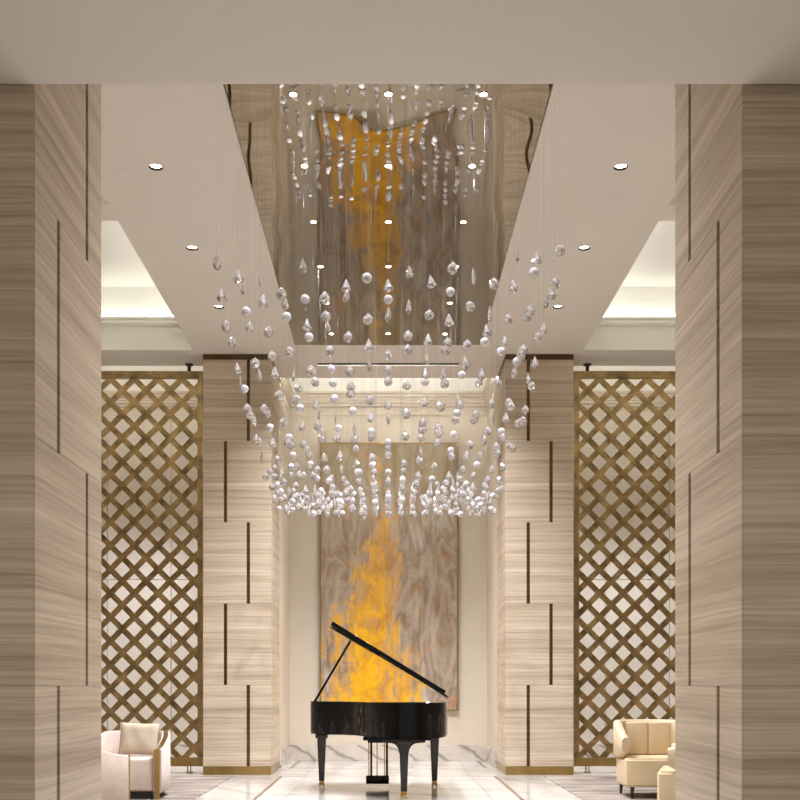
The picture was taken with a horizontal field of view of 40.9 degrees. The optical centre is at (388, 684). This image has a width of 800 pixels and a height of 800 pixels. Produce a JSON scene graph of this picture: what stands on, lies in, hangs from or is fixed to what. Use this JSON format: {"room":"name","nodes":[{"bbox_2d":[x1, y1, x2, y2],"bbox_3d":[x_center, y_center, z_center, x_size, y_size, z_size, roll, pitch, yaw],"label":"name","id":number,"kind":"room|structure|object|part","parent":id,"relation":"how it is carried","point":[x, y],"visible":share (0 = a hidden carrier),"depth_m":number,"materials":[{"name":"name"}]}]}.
{"room":"hotel lobby","nodes":[
{"label":"hotel lobby","id":0,"kind":"room"},
{"bbox_2d":[279,378,289,767],"bbox_3d":[-1.895,-1.710,15.450,0.810,5.720,1.500,0,0,0],"label":"wall","id":1,"kind":"structure","parent":0,"point":[284,452],"depth_m":15.42,"materials":[{"name":"beige paint"}]},
{"bbox_2d":[280,745,290,767],"bbox_3d":[-1.480,1.030,15.460,0.020,0.240,1.440,0,0,0],"label":"baseboard","id":2,"kind":"structure","parent":1,"relation":"attached to","point":[285,754],"depth_m":15.36,"materials":[{"name":"stone"}]},
{"bbox_2d":[101,407,674,744],"bbox_3d":[0.000,-1.950,16.235,10.400,6.200,0.130,0,0,0],"label":"wall","id":3,"kind":"structure","parent":0,"point":[467,725],"depth_m":16.17,"materials":[{"name":"beige paint"}]},
{"bbox_2d":[101,378,674,415],"bbox_3d":[0.000,-4.215,15.480,10.400,0.330,1.440,0,0,0],"label":"trim","id":4,"kind":"structure","parent":3,"relation":"attached to","point":[409,398],"depth_m":16.10,"materials":[{"name":"beige paint"}]},
{"bbox_2d":[101,365,674,390],"bbox_3d":[0.000,-4.675,16.188,10.400,0.650,0.025,0,0,0],"label":"trim","id":5,"kind":"structure","parent":3,"relation":"attached to","point":[368,384],"depth_m":16.17,"materials":[{"name":"paint"}]},
{"bbox_2d":[320,442,457,710],"bbox_3d":[0.010,-1.617,16.157,2.080,4.030,0.083,0,0,0],"label":"painting","id":6,"kind":"object","parent":3,"relation":"attached to","point":[391,583],"visible":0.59,"depth_m":16.13,"materials":[{"name":"paint"}]},
{"bbox_2d":[170,745,614,760],"bbox_3d":[0.000,1.030,16.180,10.400,0.240,0.040,0,0,0],"label":"baseboard","id":7,"kind":"structure","parent":3,"relation":"attached to","point":[298,752],"depth_m":16.16,"materials":[{"name":"stone"}]},
{"bbox_2d":[101,84,675,377],"bbox_3d":[0.000,-4.615,9.460,10.400,0.830,10.520,0,0,0],"label":"ceiling","id":8,"kind":"structure","parent":0,"point":[192,131],"depth_m":9.66,"materials":[{"name":"paint"}]},
{"bbox_2d":[149,164,162,170],"bbox_3d":[-1.887,-4.210,8.720,0.114,0.024,0.114,0,0,0],"label":"recessed light","id":9,"kind":"object","parent":8,"relation":"in","point":[156,167],"visible":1,"depth_m":8.74,"materials":[{"name":"white"}]},
{"bbox_2d":[186,246,197,250],"bbox_3d":[-1.887,-4.210,10.340,0.114,0.024,0.114,0,0,0],"label":"recessed light","id":10,"kind":"object","parent":8,"relation":"in","point":[191,248],"visible":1,"depth_m":10.36,"materials":[{"name":"white"}]},
{"bbox_2d":[214,305,223,308],"bbox_3d":[-1.887,-4.210,11.950,0.114,0.024,0.114,0,0,0],"label":"recessed light","id":11,"kind":"object","parent":8,"relation":"in","point":[215,306],"visible":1,"depth_m":11.98,"materials":[{"name":"white"}]},
{"bbox_2d":[289,91,297,96],"bbox_3d":[-0.680,-4.219,7.680,0.064,0.010,0.064,0,0,0],"label":"recessed light","id":12,"kind":"object","parent":8,"relation":"in","point":[292,93],"visible":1,"depth_m":7.67,"materials":[{"name":"white metal"}]},
{"bbox_2d":[262,84,374,519],"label":"crystal chandelier","id":13,"kind":"object","parent":8,"relation":"hanging from","point":[302,501],"depth_m":9.43,"materials":[{"name":"glass"}]},
{"bbox_2d":[318,363,458,364],"bbox_3d":[0.000,-4.216,14.095,1.860,0.028,0.130,0,0,0],"label":"ceiling vent","id":14,"kind":"object","parent":8,"relation":"in","point":[318,363],"visible":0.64,"depth_m":14.11,"materials":[{"name":"black metal"}]},
{"bbox_2d":[384,91,392,96],"bbox_3d":[0.000,-4.221,7.680,0.064,0.010,0.064,0,0,0],"label":"recessed light","id":15,"kind":"object","parent":8,"relation":"in","point":[387,93],"visible":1,"depth_m":7.67,"materials":[{"name":"white"}]},
{"bbox_3d":[0.000,-4.227,9.750,2.316,0.056,7.100,0,0,0],"label":"mirror panel","id":16,"kind":"part","parent":8,"relation":"part of","materials":[{"name":"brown metal"}]},
{"bbox_2d":[406,84,504,517],"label":"crystal chandelier","id":17,"kind":"object","parent":8,"relation":"hanging from","point":[466,492],"depth_m":9.34,"materials":[{"name":"glass"}]},
{"bbox_2d":[479,91,487,96],"bbox_3d":[0.680,-4.219,7.680,0.064,0.010,0.064,0,0,0],"label":"recessed light","id":18,"kind":"object","parent":8,"relation":"in","point":[483,93],"visible":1,"depth_m":7.67,"materials":[{"name":"white"}]},
{"bbox_2d":[475,99,559,457],"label":"crystal chandelier","id":19,"kind":"object","parent":8,"relation":"hanging from","point":[529,312],"depth_m":8.29,"materials":[{"name":"glass"}]},
{"bbox_2d":[553,305,562,308],"bbox_3d":[1.887,-4.210,11.950,0.114,0.024,0.114,0,0,0],"label":"recessed light","id":20,"kind":"object","parent":8,"relation":"in","point":[556,306],"visible":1,"depth_m":11.98,"materials":[{"name":"white"}]},
{"bbox_2d":[578,246,589,250],"bbox_3d":[1.887,-4.210,10.340,0.114,0.024,0.114,0,0,0],"label":"recessed light","id":21,"kind":"object","parent":8,"relation":"in","point":[582,248],"visible":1,"depth_m":10.36,"materials":[{"name":"white"}]},
{"bbox_2d":[614,164,627,170],"bbox_3d":[1.887,-4.210,8.720,0.114,0.024,0.114,0,0,0],"label":"recessed light","id":22,"kind":"object","parent":8,"relation":"in","point":[619,167],"visible":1,"depth_m":8.74,"materials":[{"name":"white"}]},
{"bbox_2d":[170,761,616,799],"bbox_3d":[0.000,1.210,6.600,10.400,0.120,19.200,0,0,0],"label":"floor","id":23,"kind":"structure","parent":0,"point":[296,780],"depth_m":12.48,"materials":[{"name":"white stone"}]},
{"bbox_2d":[0,84,100,799],"bbox_3d":[-1.897,-1.524,4.967,0.867,5.349,1.042,0,0,0],"label":"stone pillar","id":24,"kind":"structure","parent":23,"relation":"on","point":[50,134],"depth_m":4.66,"materials":[{"name":"beige stone"}]},
{"bbox_2d":[101,363,202,772],"bbox_3d":[-3.480,-1.524,14.080,2.100,5.349,0.110,0,0,0],"label":"lattice screen","id":25,"kind":"object","parent":23,"relation":"on","point":[185,759],"visible":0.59,"depth_m":14.07,"materials":[{"name":"brown metal"}]},
{"bbox_3d":[-3.480,1.013,14.080,2.100,0.112,0.090,0,0,0],"label":"rail","id":26,"kind":"part","parent":25,"relation":"part of","materials":[{"name":"gold metal"}]},
{"bbox_2d":[130,775,233,799],"bbox_3d":[-3.268,1.144,10.225,2.665,0.012,6.450,0,0,0],"label":"rug","id":27,"kind":"object","parent":23,"relation":"on","point":[182,787],"visible":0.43,"depth_m":12.10,"materials":[{"name":"grey carpet"}]},
{"bbox_2d":[101,750,129,799],"bbox_3d":[-2.903,0.810,9.839,0.804,0.655,0.810,0,0,-38],"label":"barrel armchair","id":28,"kind":"object","parent":27,"relation":"on","point":[115,768],"visible":0.11,"depth_m":9.68,"materials":[{"name":"white fabric"}]},
{"bbox_3d":[-2.379,0.888,9.799,0.027,0.500,0.052,0,0,-38],"label":"brass post","id":29,"kind":"part","parent":28,"relation":"part of","materials":[{"name":"gold metal"}]},
{"bbox_2d":[101,730,169,799],"bbox_3d":[-2.645,0.810,11.017,0.810,0.655,0.804,0,0,0],"label":"barrel armchair","id":30,"kind":"object","parent":27,"relation":"on","point":[149,774],"visible":0.49,"depth_m":10.68,"materials":[{"name":"fabric"}]},
{"bbox_3d":[-2.645,0.571,11.020,0.772,0.175,0.761,0,0,0],"label":"brass trim","id":31,"kind":"part","parent":30,"relation":"part of","materials":[{"name":"gold metal"}]},
{"bbox_2d":[118,722,158,754],"bbox_3d":[-2.565,0.555,11.034,0.413,0.338,0.172,0,0,-6],"label":"cushion","id":32,"kind":"object","parent":30,"relation":"on","point":[135,738],"visible":1,"depth_m":10.98,"materials":[{"name":"fabric"}]},
{"bbox_2d":[130,755,152,790],"bbox_3d":[-2.645,0.898,10.957,0.624,0.330,0.605,0,0,0],"label":"seat cushion","id":33,"kind":"object","parent":30,"relation":"on","point":[141,766],"depth_m":10.65,"materials":[{"name":"fabric"}]},
{"bbox_3d":[-2.290,0.888,10.629,0.052,0.500,0.027,0,0,0],"label":"brass post","id":34,"kind":"part","parent":30,"relation":"part of","materials":[{"name":"gold metal"}]},
{"bbox_2d":[203,354,278,774],"bbox_3d":[-1.923,-1.524,14.170,0.867,5.349,1.042,0,0,0],"label":"stone pillar","id":35,"kind":"structure","parent":23,"relation":"on","point":[241,518],"depth_m":13.65,"materials":[{"name":"beige stone"}]},
{"bbox_2d":[310,622,449,797],"bbox_3d":[-0.105,0.243,11.433,1.514,1.812,1.994,0,0,0],"label":"grand piano","id":36,"kind":"object","parent":23,"relation":"on","point":[401,724],"visible":1,"depth_m":10.93,"materials":[{"name":"paint"}]},
{"bbox_3d":[-0.745,0.815,12.030,0.136,0.530,0.136,0,0,0],"label":"leg","id":37,"kind":"part","parent":36,"relation":"part of","materials":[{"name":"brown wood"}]},
{"bbox_3d":[-0.218,0.785,11.965,0.014,0.470,0.014,0,0,0],"label":"pedal rod","id":38,"kind":"part","parent":36,"relation":"part of","materials":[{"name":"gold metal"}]},
{"bbox_3d":[-0.089,0.539,11.260,0.915,0.031,1.522,0,0,-17],"label":"under frame","id":39,"kind":"part","parent":36,"relation":"part of","materials":[{"name":"paint"}]},
{"bbox_3d":[-0.125,0.785,11.965,0.014,0.470,0.014,0,0,0],"label":"pedal rod","id":40,"kind":"part","parent":36,"relation":"part of","materials":[{"name":"gold metal"}]},
{"bbox_3d":[-0.117,0.510,11.355,1.434,0.030,1.790,0,0,0],"label":"moulding","id":41,"kind":"part","parent":36,"relation":"part of","materials":[{"name":"paint"}]},
{"bbox_3d":[-0.042,0.785,11.965,0.014,0.470,0.014,0,0,0],"label":"pedal rod","id":42,"kind":"part","parent":36,"relation":"part of","materials":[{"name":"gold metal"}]},
{"bbox_3d":[-0.001,-0.237,11.118,1.304,0.814,1.364,0,0,0],"label":"lid","id":43,"kind":"part","parent":36,"relation":"part of","materials":[{"name":"paint"}]},
{"bbox_3d":[0.517,0.815,12.030,0.136,0.530,0.136,0,0,0],"label":"leg","id":44,"kind":"part","parent":36,"relation":"part of","materials":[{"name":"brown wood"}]},
{"bbox_2d":[497,354,573,774],"bbox_3d":[1.923,-1.524,14.170,0.867,5.349,1.042,0,0,0],"label":"stone pillar","id":45,"kind":"structure","parent":23,"relation":"on","point":[535,509],"depth_m":13.65,"materials":[{"name":"beige stone"}]},
{"bbox_2d":[543,775,656,799],"bbox_3d":[3.268,1.144,10.225,2.665,0.012,6.450,0,0,0],"label":"rug","id":46,"kind":"object","parent":23,"relation":"on","point":[585,787],"visible":0.43,"depth_m":11.75,"materials":[{"name":"grey carpet"}]},
{"bbox_2d":[613,719,674,798],"bbox_3d":[2.710,0.752,10.992,0.795,0.770,0.734,0,0,0],"label":"leather armchair","id":47,"kind":"object","parent":46,"relation":"on","point":[640,746],"visible":0.62,"depth_m":10.98,"materials":[{"name":"beige leather"}]},
{"bbox_3d":[2.435,1.071,11.210,0.046,0.132,0.046,0,0,0],"label":"leg","id":48,"kind":"part","parent":47,"relation":"part of","materials":[{"name":"black wood"}]},
{"bbox_3d":[2.435,1.071,10.710,0.046,0.132,0.046,0,0,0],"label":"leg","id":49,"kind":"part","parent":47,"relation":"part of","materials":[{"name":"black wood"}]},
{"bbox_3d":[2.710,0.875,10.965,0.720,0.285,0.680,0,0,0],"label":"seat","id":50,"kind":"part","parent":47,"relation":"part of","materials":[{"name":"beige leather"}]},
{"bbox_3d":[2.710,0.555,11.035,0.795,0.375,0.647,0,0,0],"label":"backrest","id":51,"kind":"part","parent":47,"relation":"part of","materials":[{"name":"beige leather"}]},
{"bbox_2d":[657,743,674,799],"bbox_3d":[2.718,0.752,9.276,0.734,0.770,0.795,0,0,17],"label":"leather armchair","id":52,"kind":"object","parent":46,"relation":"on","point":[666,774],"visible":0.06,"depth_m":9.02,"materials":[{"name":"beige leather"}]},
{"bbox_3d":[2.692,0.875,9.284,0.680,0.285,0.720,0,0,17],"label":"seat","id":53,"kind":"part","parent":52,"relation":"part of","materials":[{"name":"beige leather"}]},
{"bbox_3d":[2.759,0.555,9.263,0.647,0.375,0.795,0,0,17],"label":"backrest","id":54,"kind":"part","parent":52,"relation":"part of","materials":[{"name":"beige leather"}]},
{"bbox_2d":[574,363,674,772],"bbox_3d":[3.480,-1.524,14.080,2.100,5.349,0.110,0,0,0],"label":"lattice screen","id":55,"kind":"object","parent":23,"relation":"on","point":[598,376],"visible":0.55,"depth_m":14.07,"materials":[{"name":"brown metal"}]},
{"bbox_3d":[3.480,1.013,14.080,2.100,0.112,0.090,0,0,0],"label":"rail","id":56,"kind":"part","parent":55,"relation":"part of","materials":[{"name":"gold metal"}]},
{"bbox_2d":[675,84,799,799],"bbox_3d":[1.897,-1.524,4.967,0.867,5.349,1.042,0,0,0],"label":"stone pillar","id":57,"kind":"structure","parent":23,"relation":"on","point":[737,146],"depth_m":4.53,"materials":[{"name":"beige stone"}]},
{"bbox_2d":[0,0,799,83],"bbox_3d":[0.000,-3.364,0.715,10.400,1.773,7.430,0,0,0],"label":"ceiling","id":58,"kind":"structure","parent":0,"point":[42,41],"depth_m":4.13,"materials":[{"name":"paint"}]},
{"bbox_2d":[487,387,496,750],"bbox_3d":[1.895,-1.710,15.450,0.810,5.720,1.500,0,0,0],"label":"wall","id":59,"kind":"structure","parent":0,"point":[491,440],"depth_m":15.36,"materials":[{"name":"beige paint"}]},
{"bbox_2d":[486,745,496,767],"bbox_3d":[1.480,1.030,15.460,0.020,0.240,1.440,0,0,0],"label":"baseboard","id":60,"kind":"structure","parent":59,"relation":"attached to","point":[491,754],"depth_m":15.30,"materials":[{"name":"stone"}]}
]}

